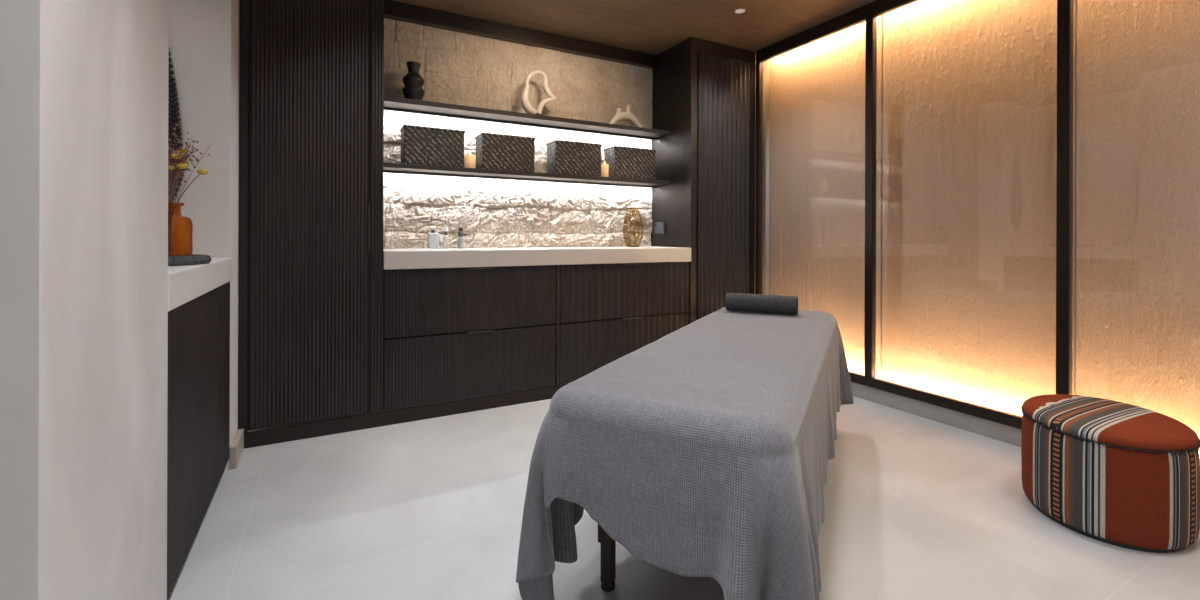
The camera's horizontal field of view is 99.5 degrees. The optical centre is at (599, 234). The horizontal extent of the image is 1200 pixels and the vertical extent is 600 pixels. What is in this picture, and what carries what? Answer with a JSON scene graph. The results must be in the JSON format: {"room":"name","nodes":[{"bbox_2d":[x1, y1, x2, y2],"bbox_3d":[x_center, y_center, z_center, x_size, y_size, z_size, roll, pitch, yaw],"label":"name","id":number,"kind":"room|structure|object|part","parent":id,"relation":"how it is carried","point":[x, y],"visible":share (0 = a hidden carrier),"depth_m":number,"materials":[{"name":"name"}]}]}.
{"room":"massage room","nodes":[
{"label":"massage room","id":0,"kind":"room"},
{"bbox_2d":[0,0,168,599],"bbox_3d":[-1.475,-0.221,0.768,1.135,2.532,0.685,0,0,-28],"label":"wall","id":1,"kind":"structure","parent":0,"point":[84,84],"depth_m":0.87,"materials":[{"name":"paint"}]},
{"bbox_2d":[168,0,239,469],"bbox_3d":[-2.244,-0.223,2.181,1.128,2.532,0.434,0,0,-28],"label":"wall","id":2,"kind":"structure","parent":0,"point":[204,35],"depth_m":2.23,"materials":[{"name":"white paint"}]},
{"bbox_2d":[168,48,182,200],"bbox_3d":[-1.877,-0.536,2.117,0.236,0.921,0.021,0,0,-28],"label":"bead garland","id":3,"kind":"object","parent":2,"relation":"hanging from","point":[173,118],"visible":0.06,"depth_m":2.15,"materials":[{"name":"brown wood"}]},
{"bbox_2d":[229,429,243,469],"bbox_3d":[-1.692,0.994,2.365,0.026,0.100,0.238,0,0,-28],"label":"baseboard","id":4,"kind":"structure","parent":2,"relation":"attached to","point":[237,445],"depth_m":2.30,"materials":[{"name":"white paint"}]},
{"bbox_2d":[244,384,566,448],"bbox_3d":[-0.256,1.011,3.287,3.389,0.074,0.018,0,0,-28],"label":"trim","id":5,"kind":"structure","parent":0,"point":[359,422],"depth_m":2.79,"materials":[{"name":"black wood"}]},
{"bbox_2d":[383,18,652,248],"bbox_3d":[-0.605,-0.672,3.743,2.295,1.560,0.198,0,0,-28],"label":"wall","id":6,"kind":"structure","parent":0,"point":[457,68],"depth_m":3.64,"materials":[{"name":"stone"}]},
{"bbox_2d":[384,0,655,68],"bbox_3d":[-0.484,-1.434,3.718,2.109,0.097,0.095,0,0,-28],"label":"trim","id":7,"kind":"structure","parent":6,"relation":"attached to","point":[393,10],"depth_m":3.58,"materials":[{"name":"black wood"}]},
{"bbox_2d":[384,96,669,139],"bbox_3d":[-0.429,-0.801,3.607,2.114,0.044,0.235,0,0,-28],"label":"wall shelf","id":8,"kind":"object","parent":6,"relation":"attached to","point":[390,103],"visible":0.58,"depth_m":3.46,"materials":[{"name":"black wood"}]},
{"bbox_2d":[402,61,424,99],"bbox_3d":[-1.177,-0.954,3.204,0.134,0.257,0.134,0,0,-28],"label":"vase","id":9,"kind":"object","parent":8,"relation":"on","point":[413,82],"visible":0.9,"depth_m":3.16,"materials":[{"name":"black ceramic"}]},
{"bbox_2d":[521,70,555,114],"bbox_3d":[-0.434,-1.004,3.606,0.268,0.333,0.056,0,0,-28],"label":"sculpture","id":10,"kind":"object","parent":8,"relation":"on","point":[525,103],"visible":0.99,"depth_m":3.58,"materials":[{"name":"white ceramic"}]},
{"bbox_2d":[609,105,641,127],"bbox_3d":[0.198,-0.916,3.949,0.304,0.189,0.062,0,0,-28],"label":"sculpture","id":11,"kind":"object","parent":8,"relation":"on","point":[619,115],"visible":0.91,"depth_m":3.93,"materials":[{"name":"beige ceramic"}]},
{"bbox_2d":[384,162,669,187],"bbox_3d":[-0.430,-0.407,3.607,2.114,0.042,0.235,0,0,-28],"label":"wall shelf","id":12,"kind":"object","parent":6,"relation":"attached to","point":[401,168],"visible":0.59,"depth_m":3.47,"materials":[{"name":"black wood"}]},
{"bbox_2d":[400,124,464,167],"bbox_3d":[-1.073,-0.552,3.256,0.374,0.242,0.184,0,0,-28],"label":"woven basket","id":13,"kind":"object","parent":12,"relation":"on","point":[420,145],"visible":0.84,"depth_m":3.17,"materials":[{"name":"wicker"}]},
{"bbox_2d":[465,152,475,167],"bbox_3d":[-0.846,-0.488,3.310,0.068,0.116,0.068,0,0,-28],"label":"pillar candle","id":14,"kind":"object","parent":12,"relation":"on","point":[470,160],"visible":0.92,"depth_m":3.28,"materials":[{"name":"beige wax"}]},
{"bbox_2d":[475,132,535,171],"bbox_3d":[-0.650,-0.550,3.485,0.374,0.242,0.184,0,0,-28],"label":"woven basket","id":15,"kind":"object","parent":12,"relation":"on","point":[494,151],"visible":0.79,"depth_m":3.40,"materials":[{"name":"wicker"}]},
{"bbox_2d":[546,140,601,176],"bbox_3d":[-0.191,-0.549,3.733,0.374,0.242,0.184,0,0,-28],"label":"woven basket","id":16,"kind":"object","parent":12,"relation":"on","point":[563,157],"visible":0.8,"depth_m":3.65,"materials":[{"name":"wicker"}]},
{"bbox_2d":[601,161,608,176],"bbox_3d":[0.035,-0.490,3.787,0.058,0.126,0.058,0,0,-28],"label":"pillar candle","id":17,"kind":"object","parent":12,"relation":"on","point":[604,167],"visible":0.91,"depth_m":3.76,"materials":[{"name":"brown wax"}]},
{"bbox_2d":[603,146,655,179],"bbox_3d":[0.233,-0.547,3.963,0.374,0.242,0.184,0,0,-28],"label":"woven basket","id":18,"kind":"object","parent":12,"relation":"on","point":[623,162],"visible":0.8,"depth_m":3.88,"materials":[{"name":"wicker"}]},
{"bbox_2d":[392,0,875,59],"bbox_3d":[-0.004,-1.532,0.751,5.899,0.100,6.130,0,0,-28],"label":"ceiling","id":19,"kind":"structure","parent":0,"point":[653,27],"depth_m":3.45,"materials":[{"name":"brown wood"}]},
{"bbox_2d":[734,8,745,13],"bbox_3d":[0.924,-1.476,3.350,0.076,0.004,0.076,0,0,-28],"label":"recessed light","id":20,"kind":"object","parent":19,"relation":"in","point":[740,11],"visible":1,"depth_m":3.35,"materials":[{"name":"grey"}]},
{"bbox_2d":[170,383,1199,599],"bbox_3d":[-0.013,1.100,0.751,5.899,0.100,6.130,0,0,-28],"label":"floor","id":21,"kind":"structure","parent":0,"point":[917,507],"depth_m":1.79,"materials":[{"name":"white concrete"}]},
{"bbox_2d":[167,281,229,599],"bbox_3d":[-1.691,0.625,1.639,0.670,0.837,1.042,0,0,-28],"label":"base cabinet","id":22,"kind":"object","parent":21,"relation":"on","point":[198,390],"visible":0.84,"depth_m":1.66,"materials":[{"name":"brown wood"}]},
{"bbox_2d":[168,258,231,311],"bbox_3d":[-1.690,0.151,1.638,0.686,0.102,1.045,0,0,-28],"label":"countertop","id":23,"kind":"structure","parent":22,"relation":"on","point":[186,283],"depth_m":1.63,"materials":[{"name":"white stone"}]},
{"bbox_2d":[168,254,211,265],"bbox_3d":[-1.526,0.086,1.716,0.337,0.029,0.337,0,0,-28],"label":"round tray","id":24,"kind":"object","parent":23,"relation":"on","point":[192,259],"visible":0.33,"depth_m":1.70,"materials":[{"name":"stone"}]},
{"bbox_2d":[168,202,192,255],"bbox_3d":[-1.504,-0.021,1.762,0.141,0.183,0.141,0,0,-28],"label":"bottle","id":25,"kind":"object","parent":24,"relation":"on","point":[180,240],"visible":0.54,"depth_m":1.75,"materials":[{"name":"orange glass"}]},
{"bbox_2d":[168,123,210,216],"bbox_3d":[-1.466,-0.164,1.768,0.198,0.449,0.120,0,0,-13],"label":"dried flowers","id":26,"kind":"object","parent":25,"relation":"in","point":[178,162],"visible":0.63,"depth_m":1.75,"materials":[{"name":"plant"}]},
{"bbox_3d":[-1.476,-0.087,1.741,0.065,0.296,0.035,0,0,-28],"label":"stem","id":27,"kind":"part","parent":26,"relation":"part of","materials":[{"name":"brown plant"}]},
{"bbox_3d":[-1.442,-0.080,1.754,0.119,0.281,0.048,0,0,-28],"label":"stem","id":28,"kind":"part","parent":26,"relation":"part of","materials":[{"name":"plant"}]},
{"bbox_3d":[-1.588,0.598,2.132,0.020,0.782,0.271,0,0,-28],"label":"door","id":29,"kind":"part","parent":22,"relation":"part of","materials":[{"name":"brown wood"}]},
{"bbox_2d":[239,0,383,432],"bbox_3d":[-1.616,-0.259,2.895,0.647,2.452,0.629,0,0,-28],"label":"tall cabinet","id":30,"kind":"object","parent":21,"relation":"on","point":[311,161],"visible":0.99,"depth_m":2.61,"materials":[{"name":"brown wood"}]},
{"bbox_3d":[-1.252,-0.039,2.748,0.012,0.270,0.023,0,0,-28],"label":"finger pull","id":31,"kind":"part","parent":30,"relation":"part of","materials":[{"name":"black metal"}]},
{"bbox_3d":[-1.216,-0.262,2.767,0.064,2.440,0.020,0,0,-28],"label":"filler panel","id":32,"kind":"part","parent":30,"relation":"part of","materials":[{"name":"brown wood"}]},
{"bbox_2d":[383,265,555,409],"bbox_3d":[-0.846,0.582,3.231,1.028,0.774,0.494,0,0,-28],"label":"base cabinet","id":33,"kind":"object","parent":21,"relation":"on","point":[449,334],"visible":1,"depth_m":2.99,"materials":[{"name":"brown wood"}]},
{"bbox_3d":[-0.738,0.771,3.029,1.018,0.384,0.022,0,0,-28],"label":"drawer","id":34,"kind":"part","parent":33,"relation":"part of","materials":[{"name":"brown wood"}]},
{"bbox_3d":[-0.737,0.385,3.029,1.018,0.367,0.022,0,0,-28],"label":"drawer","id":35,"kind":"part","parent":33,"relation":"part of","materials":[{"name":"brown wood"}]},
{"bbox_3d":[-0.715,0.578,3.032,0.152,0.007,0.020,0,0,-28],"label":"finger pull","id":36,"kind":"part","parent":33,"relation":"part of","materials":[{"name":"brown metal"}]},
{"bbox_3d":[-0.714,0.200,3.032,0.152,0.007,0.020,0,0,-28],"label":"finger pull","id":37,"kind":"part","parent":33,"relation":"part of","materials":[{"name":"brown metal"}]},
{"bbox_2d":[383,246,690,269],"bbox_3d":[-0.370,0.143,3.491,2.112,0.102,0.508,0,0,-28],"label":"countertop","id":38,"kind":"structure","parent":33,"relation":"on","point":[416,258],"depth_m":3.18,"materials":[{"name":"beige stone"}]},
{"bbox_2d":[428,226,438,248],"bbox_3d":[-1.085,0.016,3.302,0.062,0.146,0.043,0,0,-28],"label":"pump bottle","id":39,"kind":"object","parent":38,"relation":"on","point":[433,238],"visible":1,"depth_m":3.28,"materials":[{"name":"white plastic"}]},
{"bbox_2d":[443,227,448,248],"bbox_3d":[-1.014,0.019,3.340,0.037,0.140,0.037,0,0,-28],"label":"pump bottle","id":40,"kind":"object","parent":38,"relation":"on","point":[445,237],"visible":1,"depth_m":3.33,"materials":[{"name":"plastic"}]},
{"bbox_2d":[458,228,466,247],"bbox_3d":[-0.920,0.021,3.391,0.060,0.136,0.041,0,0,-28],"label":"pump bottle","id":41,"kind":"object","parent":38,"relation":"on","point":[460,233],"visible":0.95,"depth_m":3.37,"materials":[{"name":"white plastic"}]},
{"bbox_2d":[623,208,642,246],"bbox_3d":[0.257,-0.058,3.948,0.154,0.302,0.154,0,0,-28],"label":"glass vase","id":42,"kind":"object","parent":38,"relation":"on","point":[630,209],"visible":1,"depth_m":3.92,"materials":[{"name":"brown glass"}]},
{"bbox_2d":[555,265,559,385],"bbox_3d":[-0.276,0.584,3.285,0.022,0.774,0.029,0,0,-28],"label":"trim","id":43,"kind":"structure","parent":33,"relation":"attached to","point":[557,327],"depth_m":3.27,"materials":[{"name":"black wood"}]},
{"bbox_2d":[598,524,615,591],"bbox_3d":[0.563,0.739,2.047,0.570,0.626,1.866,0,0,28],"label":"massage table","id":44,"kind":"object","parent":21,"relation":"on","point":[608,545],"visible":0.06,"depth_m":1.50,"materials":[{"name":"black wood"}]},
{"bbox_2d":[516,307,853,599],"bbox_3d":[0.554,0.720,2.034,0.792,0.625,2.131,0,0,28],"label":"blanket","id":45,"kind":"object","parent":44,"relation":"on","point":[704,449],"visible":0.96,"depth_m":1.24,"materials":[{"name":"grey fabric"}]},
{"bbox_2d":[725,293,797,314],"bbox_3d":[0.845,0.359,2.658,0.356,0.096,0.109,0,0,25],"label":"rolled towel","id":46,"kind":"object","parent":45,"relation":"on","point":[760,303],"visible":1,"depth_m":2.62,"materials":[{"name":"grey fabric"}]},
{"bbox_2d":[560,262,688,383],"bbox_3d":[0.094,0.585,3.739,1.056,0.774,0.494,0,0,-28],"label":"base cabinet","id":47,"kind":"object","parent":21,"relation":"on","point":[609,312],"visible":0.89,"depth_m":3.48,"materials":[{"name":"brown wood"}]},
{"bbox_3d":[0.201,0.775,3.537,1.046,0.384,0.022,0,0,-28],"label":"drawer","id":48,"kind":"part","parent":47,"relation":"part of","materials":[{"name":"brown wood"}]},
{"bbox_3d":[0.202,0.388,3.537,1.046,0.367,0.022,0,0,-28],"label":"drawer","id":49,"kind":"part","parent":47,"relation":"part of","materials":[{"name":"brown wood"}]},
{"bbox_2d":[651,37,754,323],"bbox_3d":[0.815,-0.251,4.210,0.650,2.452,0.630,0,0,-28],"label":"tall cabinet","id":50,"kind":"object","parent":21,"relation":"on","point":[703,92],"visible":0.77,"depth_m":3.94,"materials":[{"name":"brown wood"}]},
{"bbox_2d":[655,222,664,233],"bbox_3d":[0.486,-0.056,4.122,0.010,0.100,0.152,0,0,-28],"label":"wall outlet","id":51,"kind":"object","parent":50,"relation":"attached to","point":[659,226],"visible":1,"depth_m":4.12,"materials":[{"name":"plastic"}]},
{"bbox_3d":[0.737,-0.004,3.824,0.012,0.202,0.023,0,0,-28],"label":"finger pull","id":52,"kind":"part","parent":50,"relation":"part of","materials":[{"name":"black metal"}]},
{"bbox_3d":[0.975,-0.203,3.952,0.525,2.336,0.024,0,0,-28],"label":"door","id":53,"kind":"part","parent":50,"relation":"part of","materials":[{"name":"brown wood"}]},
{"bbox_2d":[1021,394,1199,552],"bbox_3d":[1.910,0.862,1.928,0.550,0.390,0.490,0,0,-28],"label":"pouf","id":54,"kind":"object","parent":21,"relation":"on","point":[1116,473],"visible":1,"depth_m":1.74,"materials":[{"name":"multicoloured striped woven fabric"}]},
{"bbox_2d":[1022,394,1199,450],"bbox_3d":[1.911,0.692,1.928,0.545,0.050,0.485,0,0,-28],"label":"cushion","id":55,"kind":"object","parent":54,"relation":"on","point":[1105,424],"depth_m":1.82,"materials":[{"name":"fabric"}]},
{"bbox_2d":[755,0,1076,394],"bbox_3d":[2.537,-0.207,2.129,0.110,2.532,6.130,0,0,-28],"label":"wall","id":56,"kind":"structure","parent":0,"point":[766,64],"depth_m":4.16,"materials":[{"name":"beige textured plaster"},{"name":"glass"}]},
{"bbox_2d":[769,15,881,378],"bbox_3d":[1.550,-0.248,3.683,0.121,2.422,0.946,0,0,-28],"label":"panel","id":57,"kind":"object","parent":56,"relation":"attached to","point":[817,96],"visible":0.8,"depth_m":3.66,"materials":[{"name":"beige glass"}]},
{"bbox_2d":[851,382,1021,446],"bbox_3d":[2.557,1.013,1.746,0.072,0.092,5.434,0,0,-28],"label":"baseboard","id":58,"kind":"structure","parent":56,"relation":"attached to","point":[994,430],"depth_m":2.85,"materials":[{"name":"grey stone"}]},
{"bbox_2d":[755,0,1073,428],"bbox_3d":[2.549,-0.253,1.716,0.042,2.439,5.392,0,0,-28],"label":"panel frame","id":59,"kind":"object","parent":58,"relation":"on","point":[868,13],"visible":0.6,"depth_m":3.16,"materials":[{"name":"black metal"}]},
{"bbox_3d":[2.554,-1.426,1.716,0.040,0.092,5.392,0,0,-28],"label":"rail","id":60,"kind":"part","parent":59,"relation":"part of","materials":[{"name":"black metal"}]},
{"bbox_3d":[2.546,0.939,1.716,0.040,0.057,5.392,0,0,-28],"label":"rail","id":61,"kind":"part","parent":59,"relation":"part of","materials":[{"name":"black metal"}]},
{"bbox_2d":[882,0,1074,415],"bbox_3d":[2.007,-0.247,2.839,0.121,2.422,0.961,0,0,-28],"label":"panel","id":62,"kind":"object","parent":56,"relation":"attached to","point":[969,122],"visible":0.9,"depth_m":2.83,"materials":[{"name":"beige glass"}]},
{"bbox_2d":[1075,0,1199,454],"bbox_3d":[2.475,-0.245,1.973,0.121,2.422,0.999,0,0,-28],"label":"panel","id":63,"kind":"object","parent":56,"relation":"attached to","point":[1137,335],"visible":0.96,"depth_m":2.25,"materials":[{"name":"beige glass"}]}
]}

